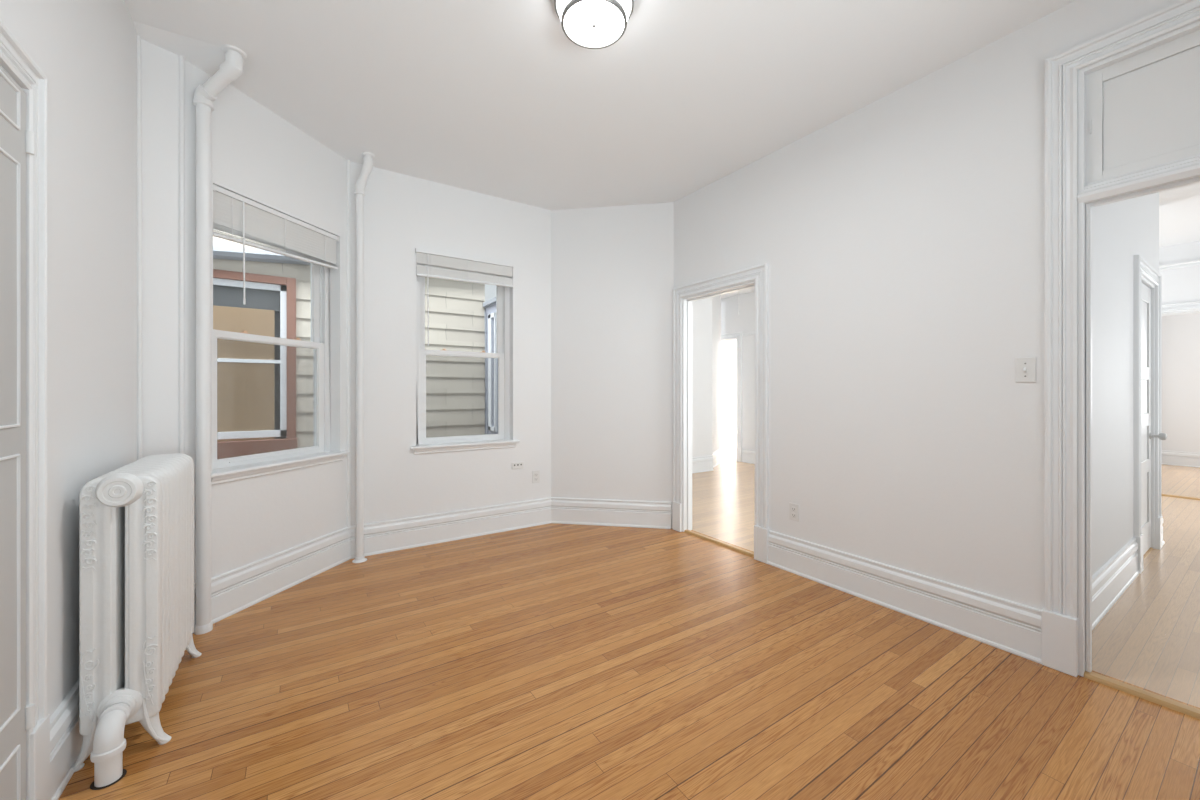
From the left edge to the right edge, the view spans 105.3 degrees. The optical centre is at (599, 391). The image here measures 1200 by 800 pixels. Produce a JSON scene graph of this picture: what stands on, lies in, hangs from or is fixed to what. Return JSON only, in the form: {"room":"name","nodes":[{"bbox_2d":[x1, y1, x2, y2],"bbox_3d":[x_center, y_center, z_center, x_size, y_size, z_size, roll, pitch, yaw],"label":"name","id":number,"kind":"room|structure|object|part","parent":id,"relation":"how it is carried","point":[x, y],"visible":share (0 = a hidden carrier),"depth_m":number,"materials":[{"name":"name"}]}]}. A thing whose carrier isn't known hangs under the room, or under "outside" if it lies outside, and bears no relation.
{"room":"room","nodes":[
{"label":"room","id":0,"kind":"room"},
{"bbox_2d":[0,0,136,716],"bbox_3d":[-0.983,-0.240,0.188,0.160,2.980,5.000,0,0,-34],"label":"wall","id":1,"kind":"structure","parent":0,"point":[86,50],"depth_m":1.62,"materials":[{"name":"paint"}]},
{"bbox_2d":[0,19,49,799],"bbox_3d":[-1.384,0.162,0.903,0.202,2.176,1.017,0,0,-34],"label":"door","id":2,"kind":"structure","parent":1,"relation":"in","point":[24,718],"depth_m":1.24,"materials":[{"name":"paint"}]},
{"bbox_3d":[-1.368,-0.750,0.915,0.030,0.099,0.714,0,0,-34],"label":"panel","id":3,"kind":"part","parent":2,"relation":"part of","materials":[{"name":"grey paint"}]},
{"bbox_3d":[-1.368,-0.259,0.915,0.030,0.697,0.714,0,0,-34],"label":"panel","id":4,"kind":"part","parent":2,"relation":"part of","materials":[{"name":"grey paint"}]},
{"bbox_3d":[-1.368,0.509,0.915,0.030,0.678,0.714,0,0,-34],"label":"panel","id":5,"kind":"part","parent":2,"relation":"part of","materials":[{"name":"grey paint"}]},
{"bbox_3d":[-1.368,1.073,0.915,0.030,0.253,0.714,0,0,-34],"label":"panel","id":6,"kind":"part","parent":2,"relation":"part of","materials":[{"name":"grey paint"}]},
{"bbox_2d":[50,680,82,799],"bbox_3d":[-1.921,1.130,1.773,0.029,0.240,1.080,0,0,-34],"label":"baseboard","id":7,"kind":"structure","parent":1,"relation":"attached to","point":[66,740],"depth_m":1.46,"materials":[{"name":"paint"}]},
{"bbox_2d":[137,35,142,459],"bbox_3d":[-2.219,-0.350,2.205,0.026,2.720,0.024,0,0,-34],"label":"trim","id":8,"kind":"structure","parent":1,"relation":"attached to","point":[139,102],"depth_m":2.20,"materials":[{"name":"paint"}]},
{"bbox_2d":[141,39,178,457],"bbox_3d":[-2.278,-0.240,2.280,0.160,2.980,0.254,0,0,36],"label":"wall pier","id":9,"kind":"object","parent":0,"point":[159,66],"visible":0.36,"depth_m":2.27,"materials":[{"name":"paint"}]},
{"bbox_2d":[185,60,346,583],"bbox_3d":[-2.102,-0.240,2.938,0.200,2.980,1.190,0,0,13],"label":"wall","id":10,"kind":"structure","parent":0,"point":[257,155],"depth_m":2.79,"materials":[{"name":"paint"}]},
{"bbox_2d":[133,21,227,85],"bbox_3d":[-2.123,-1.724,2.354,0.335,0.032,0.330,0,0,-34],"label":"trim","id":11,"kind":"structure","parent":10,"relation":"attached to","point":[207,57],"depth_m":2.29,"materials":[{"name":"paint"}]},
{"bbox_2d":[179,55,184,453],"bbox_3d":[-2.136,-0.240,2.339,0.024,2.980,0.024,0,0,-34],"label":"trim","id":12,"kind":"structure","parent":10,"relation":"attached to","point":[181,58],"depth_m":2.33,"materials":[{"name":"paint"}]},
{"bbox_2d":[192,527,350,633],"bbox_3d":[-1.997,1.130,2.883,0.029,0.240,1.130,0,0,13],"label":"baseboard","id":13,"kind":"structure","parent":10,"relation":"attached to","point":[236,590],"depth_m":2.82,"materials":[{"name":"paint"}]},
{"bbox_2d":[211,263,349,484],"bbox_3d":[-2.075,-0.314,2.938,0.234,1.644,0.976,0,0,13],"label":"window","id":14,"kind":"structure","parent":10,"relation":"in","point":[225,470],"depth_m":3.22,"materials":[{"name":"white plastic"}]},
{"bbox_3d":[-2.109,0.045,2.946,0.028,0.793,0.806,0,0,13],"label":"sash","id":15,"kind":"part","parent":14,"relation":"part of","materials":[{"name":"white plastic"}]},
{"bbox_2d":[213,184,338,304],"bbox_3d":[-2.018,-0.818,2.925,0.046,0.626,0.880,0,0,13],"label":"window blind","id":16,"kind":"object","parent":14,"relation":"attached to","point":[234,214],"visible":0.85,"depth_m":2.82,"materials":[{"name":"white plastic"}]},
{"bbox_3d":[-2.085,-0.985,2.598,0.003,0.251,0.020,0,0,13],"label":"ladder cord","id":17,"kind":"part","parent":16,"relation":"part of","materials":[{"name":"white fabric"}]},
{"bbox_3d":[-2.025,-0.881,2.926,0.028,0.053,0.866,0,0,13],"label":"rail","id":18,"kind":"part","parent":16,"relation":"part of","materials":[{"name":"white plastic"}]},
{"bbox_3d":[-2.149,-0.709,2.955,0.030,0.796,0.806,0,0,13],"label":"sash","id":19,"kind":"part","parent":14,"relation":"part of","materials":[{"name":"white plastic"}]},
{"bbox_2d":[347,160,349,537],"bbox_3d":[-1.885,-0.240,3.430,0.028,2.980,0.028,0,0,-34],"label":"trim","id":20,"kind":"structure","parent":10,"relation":"attached to","point":[348,161],"depth_m":3.42,"materials":[{"name":"paint"}]},
{"bbox_2d":[350,161,550,525],"bbox_3d":[-1.231,-0.240,3.990,1.819,2.980,0.200,0,0,-34],"label":"wall","id":21,"kind":"structure","parent":0,"point":[403,213],"depth_m":3.76,"materials":[{"name":"paint"}]},
{"bbox_2d":[350,497,550,558],"bbox_3d":[-1.168,1.130,3.894,1.699,0.240,0.029,0,0,-34],"label":"baseboard","id":22,"kind":"structure","parent":21,"relation":"attached to","point":[418,531],"depth_m":3.83,"materials":[{"name":"paint"}]},
{"bbox_2d":[411,263,519,453],"bbox_3d":[-1.178,-0.322,3.994,0.922,1.660,0.234,0,0,-34],"label":"window","id":23,"kind":"structure","parent":21,"relation":"in","point":[424,445],"depth_m":3.97,"materials":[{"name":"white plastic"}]},
{"bbox_3d":[-1.220,-0.716,4.057,0.752,0.811,0.030,0,0,-34],"label":"sash","id":24,"kind":"part","parent":23,"relation":"part of","materials":[{"name":"white plastic"}]},
{"bbox_3d":[-1.197,0.045,4.023,0.752,0.793,0.028,0,0,-34],"label":"sash","id":25,"kind":"part","parent":23,"relation":"part of","materials":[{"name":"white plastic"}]},
{"bbox_2d":[415,248,513,344],"bbox_3d":[-1.133,-0.764,3.915,0.842,0.778,0.046,0,0,-34],"label":"window blind","id":26,"kind":"object","parent":23,"relation":"attached to","point":[423,256],"visible":1,"depth_m":3.88,"materials":[{"name":"white plastic"}]},
{"bbox_3d":[-1.136,-0.948,3.921,0.828,0.026,0.028,0,0,-34],"label":"rail","id":27,"kind":"part","parent":26,"relation":"part of","materials":[{"name":"white plastic"}]},
{"bbox_2d":[512,462,522,468],"bbox_3d":[-0.751,0.676,4.183,0.112,0.057,0.009,0,0,-34],"label":"phone jack","id":28,"kind":"object","parent":21,"relation":"attached to","point":[518,465],"visible":1,"depth_m":4.18,"materials":[{"name":"white plastic"}]},
{"bbox_2d":[532,470,539,482],"bbox_3d":[-0.597,0.797,4.285,0.074,0.116,0.010,0,0,-34],"label":"wall outlet","id":29,"kind":"object","parent":21,"relation":"attached to","point":[535,474],"visible":1,"depth_m":4.28,"materials":[{"name":"white plastic"}]},
{"bbox_2d":[551,202,673,501],"bbox_3d":[0.114,-0.240,4.380,1.267,2.980,0.200,0,0,10],"label":"wall","id":30,"kind":"structure","parent":0,"point":[612,267],"depth_m":4.28,"materials":[{"name":"paint"}]},
{"bbox_2d":[551,497,671,528],"bbox_3d":[0.093,1.130,4.268,1.142,0.240,0.029,0,0,10],"label":"baseboard","id":31,"kind":"structure","parent":30,"relation":"attached to","point":[580,511],"depth_m":4.26,"materials":[{"name":"paint"}]},
{"bbox_2d":[58,433,1199,799],"bbox_3d":[2.103,1.310,7.456,13.450,0.120,13.900,0,0,-34],"label":"floor","id":32,"kind":"structure","parent":0,"point":[552,661],"depth_m":1.93,"materials":[{"name":"brown wood"}]},
{"bbox_2d":[73,453,201,789],"bbox_3d":[-1.784,0.763,1.786,0.251,0.973,0.821,0,0,-34],"label":"radiator","id":33,"kind":"object","parent":32,"relation":"on","point":[136,519],"visible":1,"depth_m":1.58,"materials":[{"name":"metal"}]},
{"bbox_2d":[193,44,246,634],"bbox_3d":[-1.962,-0.240,2.357,0.305,2.980,0.107,0,0,11],"label":"riser pipe","id":34,"kind":"object","parent":32,"relation":"on","point":[231,69],"visible":1,"depth_m":2.36,"materials":[{"name":"metal"}]},
{"bbox_2d":[352,152,374,562],"bbox_3d":[-1.738,-0.240,3.364,0.181,2.980,0.098,0,0,28],"label":"riser pipe","id":35,"kind":"object","parent":32,"relation":"on","point":[367,167],"visible":1,"depth_m":3.36,"materials":[{"name":"metal"}]},
{"bbox_2d":[684,530,753,556],"bbox_3d":[0.978,1.242,3.774,0.050,0.016,0.757,0,0,-34],"label":"threshold","id":36,"kind":"object","parent":32,"relation":"on","point":[721,543],"visible":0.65,"depth_m":3.74,"materials":[{"name":"brown wood"}]},
{"bbox_2d":[1084,671,1199,718],"bbox_3d":[2.375,1.242,1.671,0.064,0.016,0.842,0,0,-34],"label":"threshold","id":37,"kind":"object","parent":32,"relation":"on","point":[1166,702],"visible":0.86,"depth_m":1.87,"materials":[{"name":"brown wood"}]},
{"bbox_2d":[1143,547,1152,559],"bbox_3d":[4.068,1.245,3.486,0.715,0.010,0.110,0,0,-34],"label":"threshold","id":38,"kind":"object","parent":32,"relation":"on","point":[1150,549],"visible":0.2,"depth_m":3.52,"materials":[{"name":"brown wood"}]},
{"bbox_2d":[1161,493,1199,499],"bbox_3d":[6.945,1.242,5.269,0.100,0.016,1.964,0,0,-34],"label":"threshold","id":39,"kind":"object","parent":32,"relation":"on","point":[1168,495],"depth_m":5.38,"materials":[{"name":"brown wood"}]},
{"bbox_2d":[124,0,1199,298],"bbox_3d":[2.103,-1.790,7.456,13.450,0.120,13.900,0,0,-34],"label":"ceiling","id":40,"kind":"structure","parent":0,"point":[494,98],"depth_m":2.53,"materials":[{"name":"paint"}]},
{"bbox_2d":[554,0,633,48],"bbox_3d":[-0.026,-1.659,1.999,0.346,0.141,0.346,0,0,-34],"label":"ceiling light","id":41,"kind":"object","parent":40,"relation":"attached to","point":[589,24],"visible":1,"depth_m":1.98,"materials":[{"name":"white glass"}]},
{"bbox_2d":[692,297,711,456],"bbox_3d":[0.694,-0.240,6.617,2.525,2.980,0.120,0,0,-34],"label":"wall","id":42,"kind":"structure","parent":0,"point":[702,308],"depth_m":7.15,"materials":[{"name":"paint"}]},
{"bbox_2d":[692,455,712,472],"bbox_3d":[0.735,1.130,6.555,2.525,0.240,0.029,0,0,-34],"label":"baseboard","id":43,"kind":"structure","parent":42,"relation":"attached to","point":[702,463],"depth_m":7.12,"materials":[{"name":"paint"}]},
{"bbox_2d":[712,295,720,452],"bbox_3d":[1.890,-0.240,7.768,0.120,2.980,0.918,0,0,27],"label":"wall","id":44,"kind":"structure","parent":0,"point":[716,300],"depth_m":7.84,"materials":[{"name":"paint"}]},
{"bbox_2d":[712,448,722,467],"bbox_3d":[1.957,1.130,7.734,0.029,0.240,0.918,0,0,27],"label":"baseboard","id":45,"kind":"structure","parent":44,"relation":"attached to","point":[717,455],"depth_m":7.82,"materials":[{"name":"paint"}]},
{"bbox_2d":[721,341,736,425],"bbox_3d":[4.763,-0.240,12.282,0.120,2.980,8.800,0,0,-34],"label":"wall","id":46,"kind":"structure","parent":0,"point":[728,349],"depth_m":13.57,"materials":[{"name":"paint"}]},
{"bbox_2d":[721,425,736,433],"bbox_3d":[4.701,1.130,12.241,0.029,0.240,8.800,0,0,-34],"label":"baseboard","id":47,"kind":"structure","parent":46,"relation":"attached to","point":[726,429],"depth_m":13.57,"materials":[{"name":"paint"}]},
{"bbox_2d":[721,292,754,449],"bbox_3d":[2.746,-0.240,7.943,0.120,2.980,8.800,0,0,-34],"label":"wall","id":48,"kind":"structure","parent":0,"point":[731,322],"depth_m":8.08,"materials":[{"name":"paint"}]},
{"bbox_2d":[721,332,741,461],"bbox_3d":[2.265,0.092,8.641,0.158,2.315,1.115,0,0,-34],"label":"door frame","id":49,"kind":"structure","parent":48,"relation":"in","point":[737,336],"depth_m":8.19,"materials":[{"name":"paint"}]},
{"bbox_2d":[742,448,754,463],"bbox_3d":[3.823,1.130,6.186,0.029,0.240,4.680,0,0,-34],"label":"baseboard","id":50,"kind":"structure","parent":48,"relation":"attached to","point":[748,455],"depth_m":8.02,"materials":[{"name":"paint"}]},
{"bbox_2d":[742,332,754,335],"bbox_3d":[3.827,-1.005,6.189,0.018,0.040,4.680,0,0,-34],"label":"trim","id":51,"kind":"structure","parent":48,"relation":"attached to","point":[752,333],"depth_m":8.02,"materials":[{"name":"paint"}]},
{"bbox_2d":[674,0,1178,609],"bbox_3d":[2.067,-0.240,2.176,0.100,2.980,5.010,0,0,-34],"label":"wall","id":52,"kind":"structure","parent":0,"point":[901,238],"depth_m":2.56,"materials":[{"name":"paint"}]},
{"bbox_2d":[672,263,769,563],"bbox_3d":[0.987,0.155,3.775,0.138,2.190,1.010,0,0,-34],"label":"door frame","id":53,"kind":"structure","parent":52,"relation":"in","point":[757,276],"depth_m":3.74,"materials":[{"name":"paint"}]},
{"bbox_2d":[789,503,798,521],"bbox_3d":[1.342,0.834,3.169,0.010,0.116,0.074,0,0,-34],"label":"wall outlet","id":54,"kind":"object","parent":52,"relation":"attached to","point":[793,508],"visible":1,"depth_m":3.17,"materials":[{"name":"white plastic"}]},
{"bbox_2d":[767,530,1040,663],"bbox_3d":[1.630,1.130,2.717,0.029,0.240,1.481,0,0,-34],"label":"baseboard","id":55,"kind":"structure","parent":52,"relation":"attached to","point":[1012,627],"depth_m":2.52,"materials":[{"name":"paint"}]},
{"bbox_2d":[1016,357,1035,381],"bbox_3d":[2.006,-0.102,2.160,0.019,0.116,0.072,0,0,-34],"label":"light switch","id":56,"kind":"object","parent":52,"relation":"attached to","point":[1025,367],"visible":1,"depth_m":2.16,"materials":[{"name":"white plastic"}]},
{"bbox_2d":[1041,0,1199,676],"bbox_3d":[2.380,-0.135,1.674,0.140,2.770,1.102,0,0,-34],"label":"door frame","id":57,"kind":"structure","parent":52,"relation":"in","point":[1122,104],"depth_m":2.01,"materials":[{"name":"paint"}]},
{"bbox_3d":[2.389,-1.160,1.688,0.042,0.494,0.864,0,0,-34],"label":"transom panel","id":58,"kind":"part","parent":57,"relation":"part of","materials":[{"name":"paint"}]},
{"bbox_2d":[1092,192,1158,574],"bbox_3d":[3.360,-0.240,3.016,2.985,2.980,0.110,0,0,-34],"label":"wall","id":59,"kind":"structure","parent":0,"point":[1121,230],"depth_m":2.81,"materials":[{"name":"paint"}]},
{"bbox_2d":[1092,537,1139,629],"bbox_3d":[2.930,1.130,2.647,1.860,0.240,0.029,0,0,-34],"label":"baseboard","id":60,"kind":"structure","parent":59,"relation":"attached to","point":[1116,575],"depth_m":2.72,"materials":[{"name":"paint"}]},
{"bbox_2d":[1133,255,1166,573],"bbox_3d":[4.088,0.152,3.457,0.975,2.195,0.188,0,0,-34],"label":"door","id":61,"kind":"structure","parent":59,"relation":"in","point":[1148,436],"depth_m":3.55,"materials":[{"name":"paint"}]},
{"bbox_3d":[4.364,0.350,3.579,0.058,0.058,0.086,0,0,-34],"label":"knob","id":62,"kind":"part","parent":61,"relation":"part of","materials":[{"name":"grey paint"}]},
{"bbox_2d":[1161,514,1164,545],"bbox_3d":[4.575,1.130,3.739,0.160,0.240,0.029,0,0,-34],"label":"baseboard","id":63,"kind":"structure","parent":59,"relation":"attached to","point":[1163,542],"depth_m":3.76,"materials":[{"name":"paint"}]},
{"bbox_2d":[1159,241,1199,303],"bbox_3d":[6.649,-0.240,5.733,0.120,2.980,4.200,0,0,-34],"label":"wall","id":64,"kind":"structure","parent":0,"point":[1178,285],"depth_m":5.38,"materials":[{"name":"paint"}]},
{"bbox_2d":[1159,259,1199,270],"bbox_3d":[6.587,-1.485,5.691,0.030,0.070,4.200,0,0,-34],"label":"trim","id":65,"kind":"structure","parent":64,"relation":"attached to","point":[1192,262],"depth_m":5.37,"materials":[{"name":"paint"}]},
{"bbox_2d":[1161,301,1199,315],"bbox_3d":[6.943,0.102,5.268,0.153,2.295,2.210,0,0,-34],"label":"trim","id":66,"kind":"structure","parent":64,"relation":"in","point":[1191,307],"depth_m":5.37,"materials":[{"name":"paint"}]},
{"bbox_2d":[1161,313,1199,452],"bbox_3d":[10.039,-0.240,7.442,0.120,2.980,5.100,0,0,-34],"label":"wall","id":67,"kind":"structure","parent":0,"point":[1180,334],"depth_m":7.71,"materials":[{"name":"paint"}]},
{"bbox_2d":[1161,450,1199,466],"bbox_3d":[9.977,1.130,7.401,0.029,0.240,5.100,0,0,-34],"label":"baseboard","id":68,"kind":"structure","parent":67,"relation":"attached to","point":[1179,458],"depth_m":7.71,"materials":[{"name":"paint"}]},
{"label":"outside","id":69,"kind":"structure","parent":0,"visible":0},
{"bbox_3d":[-3.646,2.200,7.302,10.000,0.100,7.800,0,0,-34],"label":"ground","id":70,"kind":"structure","parent":69,"visible":0},
{"bbox_2d":[213,229,485,458],"bbox_3d":[-3.798,0.334,4.729,4.900,3.767,1.720,0,0,-34],"label":"neighbor house","id":71,"kind":"structure","parent":70,"relation":"on","point":[265,391],"depth_m":4.37,"materials":[{"name":"beige wood"}]},
{"bbox_2d":[213,305,274,441],"bbox_3d":[-3.419,-0.160,4.125,0.795,1.220,0.003,0,0,-34],"label":"shade","id":72,"kind":"object","parent":71,"relation":"hanging from","point":[245,370],"depth_m":4.22,"materials":[{"name":"beige fabric"}]},
{"bbox_3d":[-3.374,-0.291,4.149,0.899,1.446,0.045,0,0,-34],"label":"storm frame","id":73,"kind":"part","parent":71,"relation":"part of","materials":[{"name":"white metal"}]},
{"bbox_3d":[-3.365,-0.228,4.131,1.060,1.715,0.155,0,0,-34],"label":"brown window trim","id":74,"kind":"part","parent":71,"relation":"part of","materials":[{"name":"brown wood"}]},
{"bbox_2d":[483,297,497,433],"bbox_3d":[-0.866,0.550,5.600,1.150,3.200,0.610,0,0,-34],"label":"window","id":75,"kind":"structure","parent":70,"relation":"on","point":[491,364],"depth_m":5.25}
]}

